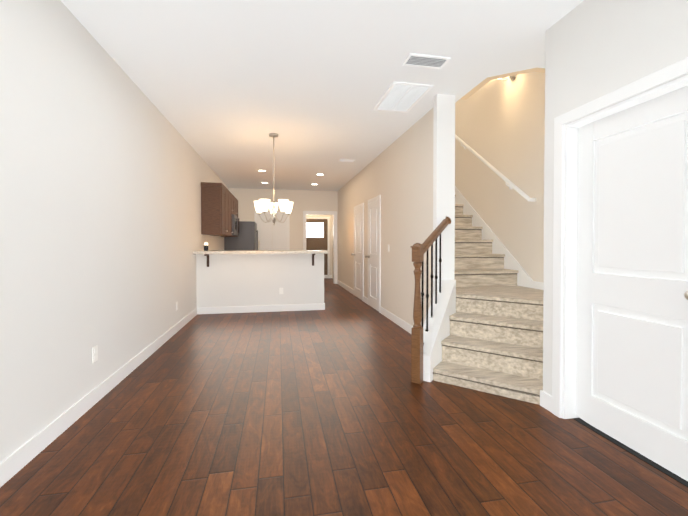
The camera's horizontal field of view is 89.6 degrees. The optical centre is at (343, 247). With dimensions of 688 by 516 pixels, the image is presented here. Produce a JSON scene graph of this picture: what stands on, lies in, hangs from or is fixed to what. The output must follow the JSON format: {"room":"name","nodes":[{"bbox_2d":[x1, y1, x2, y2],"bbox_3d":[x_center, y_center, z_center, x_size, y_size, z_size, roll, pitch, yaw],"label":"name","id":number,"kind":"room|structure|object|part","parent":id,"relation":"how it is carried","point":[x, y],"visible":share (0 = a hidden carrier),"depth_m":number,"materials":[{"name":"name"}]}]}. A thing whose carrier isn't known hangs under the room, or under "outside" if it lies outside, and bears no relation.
{"room":"living room","nodes":[
{"label":"living room","id":0,"kind":"room"},
{"bbox_2d":[0,0,228,462],"bbox_3d":[-2.107,-0.216,3.434,0.150,2.740,13.000,0,1,-11],"label":"wall","id":1,"kind":"structure","parent":0,"point":[106,170],"depth_m":2.37,"materials":[{"name":"paint"}]},
{"bbox_2d":[92,345,97,362],"bbox_3d":[-1.865,0.795,2.597,0.008,0.115,0.070,0,1,-11],"label":"electrical outlet","id":2,"kind":"object","parent":1,"relation":"attached to","point":[94,353],"visible":1,"depth_m":2.59,"materials":[{"name":"white plastic"}]},
{"bbox_2d":[0,308,196,486],"bbox_3d":[-1.660,1.121,1.536,0.014,0.115,8.770,0,1,-11],"label":"baseboard","id":3,"kind":"structure","parent":1,"relation":"attached to","point":[18,459],"depth_m":2.30,"materials":[{"name":"white wood"}]},
{"bbox_2d":[201,182,228,236],"bbox_3d":[-2.454,-0.711,6.629,0.358,0.925,0.891,0,1,-11],"label":"upper cabinet","id":4,"kind":"object","parent":1,"relation":"attached to","point":[219,204],"depth_m":6.23,"materials":[{"name":"brown wood"}]},
{"bbox_2d":[229,191,232,236],"bbox_3d":[-2.617,-0.722,7.489,0.358,0.925,0.860,0,1,-11],"label":"upper cabinet","id":5,"kind":"object","parent":1,"relation":"attached to","point":[230,194],"depth_m":7.40,"materials":[{"name":"brown wood"}]},
{"bbox_2d":[231,214,238,235],"bbox_3d":[-2.654,-0.513,7.927,0.448,0.455,0.770,0,1,-11],"label":"microwave","id":6,"kind":"object","parent":5,"relation":"attached to","point":[234,231],"depth_m":7.77,"materials":[{"name":"silver metal"}]},
{"bbox_3d":[-2.448,-0.521,7.936,0.040,0.350,0.540,0,1,-11],"label":"glass of the wall-mounted kitchen microwave","id":7,"kind":"part","parent":6,"relation":"part of","materials":[{"name":"black glass"}]},
{"bbox_2d":[233,195,237,236],"bbox_3d":[-2.778,-0.733,8.336,0.358,0.925,0.865,0,1,-11],"label":"upper cabinet","id":8,"kind":"object","parent":1,"relation":"attached to","point":[234,199],"depth_m":8.22,"materials":[{"name":"brown wood"}]},
{"bbox_2d":[196,254,323,307],"bbox_3d":[-1.433,0.609,6.102,2.165,1.020,0.130,0,1,-11],"label":"wall","id":9,"kind":"structure","parent":0,"point":[226,280],"depth_m":6.03,"materials":[{"name":"paint"}]},
{"bbox_2d":[204,254,208,266],"bbox_3d":[-2.296,0.213,5.830,0.040,0.219,0.327,0,1,-11],"label":"bracket","id":10,"kind":"object","parent":9,"relation":"attached to","point":[207,255],"depth_m":5.85,"materials":[{"name":"brown metal"}]},
{"bbox_2d":[193,250,328,253],"bbox_3d":[-1.394,0.073,6.026,2.213,0.051,0.480,0,1,-11],"label":"countertop","id":11,"kind":"structure","parent":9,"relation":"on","point":[265,252],"depth_m":5.84,"materials":[{"name":"beige stone"}]},
{"bbox_2d":[204,243,207,250],"bbox_3d":[-2.313,-0.018,5.810,0.072,0.136,0.070,0,1,-11],"label":"jar","id":12,"kind":"object","parent":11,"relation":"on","point":[205,246],"visible":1,"depth_m":5.78,"materials":[{"name":"black"}]},
{"bbox_2d":[197,303,324,313],"bbox_3d":[-1.425,1.061,6.103,2.179,0.115,0.144,0,1,-11],"label":"baseboard","id":13,"kind":"structure","parent":9,"relation":"attached to","point":[250,309],"depth_m":6.02,"materials":[{"name":"white wood"}]},
{"bbox_2d":[229,188,337,279],"bbox_3d":[-1.713,-0.303,10.033,3.085,2.740,0.120,0,1,-11],"label":"wall","id":14,"kind":"structure","parent":0,"point":[307,200],"depth_m":10.02,"materials":[{"name":"beige paint"}]},
{"bbox_2d":[257,214,286,249],"bbox_3d":[-2.047,0.049,9.878,0.834,2.015,0.065,0,1,-11],"label":"pantry door","id":15,"kind":"structure","parent":14,"relation":"in","point":[271,236],"depth_m":9.89,"materials":[{"name":"white"}]},
{"bbox_2d":[254,211,336,283],"bbox_3d":[-1.380,-0.006,10.089,2.370,2.143,0.140,0,1,-11],"label":"trim","id":16,"kind":"structure","parent":14,"relation":"attached to","point":[333,213],"depth_m":10.16,"materials":[{"name":"white wood"}]},
{"bbox_2d":[306,215,330,274],"bbox_3d":[-0.594,-0.328,11.924,2.520,2.740,0.120,0,1,-11],"label":"wall","id":17,"kind":"structure","parent":0,"point":[306,215],"depth_m":11.88,"materials":[{"name":"beige paint"}]},
{"bbox_2d":[306,219,327,274],"bbox_3d":[-1.003,0.025,11.778,0.898,2.017,0.020,0,1,-11],"label":"exterior door","id":18,"kind":"structure","parent":17,"relation":"in","point":[316,234],"depth_m":11.79,"materials":[{"name":"brown paint"}]},
{"bbox_3d":[-1.004,-0.606,11.774,0.620,0.500,0.006,0,1,-11],"label":"glass","id":19,"kind":"part","parent":18,"relation":"part of","materials":[{"name":"white glass"}]},
{"bbox_2d":[306,217,329,277],"bbox_3d":[-1.003,-0.006,11.780,1.040,2.100,0.020,0,1,-11],"label":"door frame","id":20,"kind":"structure","parent":17,"relation":"attached to","point":[328,218],"depth_m":11.86,"materials":[{"name":"white wood"}]},
{"bbox_2d":[61,0,583,190],"bbox_3d":[-0.162,-1.757,4.979,4.555,0.300,15.350,0,1,-11],"label":"ceiling","id":21,"kind":"structure","parent":0,"point":[227,87],"depth_m":2.97,"materials":[{"name":"white paint"}]},
{"bbox_2d":[254,133,292,224],"bbox_3d":[-1.000,-0.963,4.925,0.559,1.285,0.539,0,1,-11],"label":"chandelier","id":22,"kind":"object","parent":21,"relation":"hanging from","point":[264,205],"visible":1,"depth_m":4.88,"materials":[{"name":"white glass"}]},
{"bbox_2d":[338,159,355,161],"bbox_3d":[0.056,-1.620,6.447,0.300,0.010,0.150,0,1,-11],"label":"ceiling vent","id":23,"kind":"object","parent":21,"relation":"in","point":[342,160],"visible":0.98,"depth_m":6.42,"materials":[{"name":"white"}]},
{"bbox_2d":[374,81,433,112],"bbox_3d":[0.607,-1.582,3.677,0.410,0.014,0.700,0,1,-11],"label":"ceiling vent","id":24,"kind":"object","parent":21,"relation":"in","point":[404,97],"visible":0.98,"depth_m":3.63,"materials":[{"name":"white"}]},
{"bbox_2d":[402,53,450,69],"bbox_3d":[0.693,-1.574,2.929,0.360,0.010,0.180,0,1,-11],"label":"ceiling vent","id":25,"kind":"object","parent":21,"relation":"in","point":[425,61],"visible":1,"depth_m":2.93,"materials":[{"name":"white metal"}]},
{"bbox_2d":[331,215,332,277],"bbox_3d":[0.264,-0.319,11.186,1.110,2.740,1.650,0,1,-11],"label":"wall","id":26,"kind":"structure","parent":0,"point":[331,244],"depth_m":11.82,"materials":[{"name":"beige paint"}]},
{"bbox_2d":[0,278,687,515],"bbox_3d":[-0.143,1.193,4.996,4.685,0.120,15.400,0,1,-11],"label":"floor","id":27,"kind":"structure","parent":0,"point":[331,409],"depth_m":2.06,"materials":[{"name":"brown wood"}]},
{"bbox_2d":[224,221,257,249],"bbox_3d":[-2.725,0.191,9.297,0.801,1.750,0.900,0,1,-11],"label":"fridge","id":28,"kind":"object","parent":27,"relation":"on","point":[246,238],"visible":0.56,"depth_m":8.87,"materials":[{"name":"silver metal"}]},
{"bbox_2d":[410,194,543,404],"bbox_3d":[1.021,-0.442,5.394,1.791,3.156,5.790,0,1,-11],"label":"staircase","id":29,"kind":"structure","parent":27,"relation":"on","point":[480,328],"depth_m":3.18,"materials":[{"name":"beige carpet"}]},
{"bbox_3d":[0.870,-0.130,3.329,0.587,0.388,0.587,0,1,-11],"label":"handrail oak","id":30,"kind":"part","parent":29,"relation":"part of","materials":[{"name":"brown wood"}]},
{"bbox_2d":[338,108,432,325],"bbox_3d":[0.479,-1.643,6.965,0.085,5.500,6.690,0,1,-11],"label":"wall","id":31,"kind":"structure","parent":0,"point":[397,175],"depth_m":5.09,"materials":[{"name":"beige paint"}]},
{"bbox_2d":[337,280,353,294],"bbox_3d":[0.019,1.021,9.154,0.014,0.115,2.285,0,1,-11],"label":"baseboard","id":32,"kind":"structure","parent":31,"relation":"attached to","point":[341,284],"depth_m":8.96,"materials":[{"name":"white wood"}]},
{"bbox_2d":[351,207,361,299],"bbox_3d":[0.271,0.110,7.559,0.104,1.956,0.762,0,1,-11],"label":"hall door","id":33,"kind":"structure","parent":31,"relation":"in","point":[357,254],"depth_m":7.54,"materials":[{"name":"white wood"}]},
{"bbox_2d":[363,296,367,303],"bbox_3d":[0.436,1.050,6.957,0.014,0.115,0.350,0,1,-11],"label":"baseboard","id":34,"kind":"structure","parent":31,"relation":"attached to","point":[365,299],"depth_m":6.95,"materials":[{"name":"white wood"}]},
{"bbox_2d":[354,195,380,312],"bbox_3d":[0.427,0.090,6.978,0.020,2.033,2.090,0,1,-11],"label":"door frame","id":35,"kind":"structure","parent":31,"relation":"attached to","point":[369,201],"depth_m":6.26,"materials":[{"name":"white wood"}]},
{"bbox_2d":[365,199,378,310],"bbox_3d":[0.501,0.126,6.346,0.104,1.956,0.692,0,1,-11],"label":"hall door","id":36,"kind":"structure","parent":31,"relation":"in","point":[373,256],"depth_m":6.34,"materials":[{"name":"white wood"}]},
{"bbox_2d":[380,306,412,333],"bbox_3d":[0.841,1.078,4.827,0.014,0.115,2.285,0,1,-11],"label":"baseboard","id":37,"kind":"structure","parent":31,"relation":"attached to","point":[406,326],"depth_m":5.08,"materials":[{"name":"white wood"}]},
{"bbox_2d":[433,94,454,294],"bbox_3d":[1.051,-0.219,3.647,0.205,2.740,0.080,0,1,-11],"label":"wall post","id":38,"kind":"object","parent":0,"point":[443,156],"visible":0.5,"depth_m":3.60,"materials":[{"name":"white paint"}]},
{"bbox_2d":[455,72,544,289],"bbox_3d":[1.549,-1.654,7.774,0.150,5.500,10.500,0,1,-11],"label":"wall","id":39,"kind":"structure","parent":0,"point":[499,125],"depth_m":4.42,"materials":[{"name":"beige paint"}]},
{"bbox_2d":[455,135,535,201],"bbox_3d":[1.859,-1.702,5.481,0.098,2.301,3.145,0,1,-11],"label":"wall-mounted handrail","id":40,"kind":"object","parent":39,"relation":"attached to","point":[504,178],"visible":0.75,"depth_m":4.50,"materials":[{"name":"white wood"}]},
{"bbox_2d":[455,186,543,289],"bbox_3d":[1.912,-1.206,5.421,0.016,3.306,5.510,0,1,-11],"label":"trim","id":41,"kind":"structure","parent":39,"relation":"attached to","point":[524,278],"depth_m":4.64,"materials":[{"name":"white wood"}]},
{"bbox_2d":[461,68,544,99],"bbox_3d":[1.793,-1.602,3.434,0.988,0.030,0.739,0,1,-11],"label":"trim","id":42,"kind":"structure","parent":39,"relation":"attached to","point":[478,87],"depth_m":3.22,"materials":[{"name":"beige"}]},
{"bbox_2d":[499,75,516,80],"bbox_3d":[2.035,-2.194,4.316,0.181,0.188,0.344,0,1,-11],"label":"sconce","id":43,"kind":"object","parent":39,"relation":"attached to","point":[512,78],"visible":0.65,"depth_m":4.34,"materials":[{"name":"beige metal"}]},
{"bbox_2d":[543,0,687,417],"bbox_3d":[2.510,-0.175,0.290,1.220,2.740,4.800,0,1,-11],"label":"wall","id":44,"kind":"structure","parent":0,"point":[595,49],"depth_m":2.13,"materials":[{"name":"paint"}]},
{"bbox_2d":[552,57,687,486],"bbox_3d":[1.632,0.138,1.970,0.160,2.079,0.964,0,1,-11],"label":"door frame","id":45,"kind":"structure","parent":44,"relation":"attached to","point":[565,229],"depth_m":2.35,"materials":[{"name":"white wood"}]},
{"bbox_2d":[576,86,687,480],"bbox_3d":[1.632,0.174,1.970,0.128,1.966,0.778,0,1,-11],"label":"door","id":46,"kind":"structure","parent":44,"relation":"in","point":[632,325],"depth_m":1.97,"materials":[{"name":"white wood"}]},
{"bbox_3d":[1.672,0.227,1.653,0.088,0.058,0.060,0,1,-11],"label":"knob","id":47,"kind":"part","parent":46,"relation":"part of","materials":[{"name":"silver metal"}]}
]}

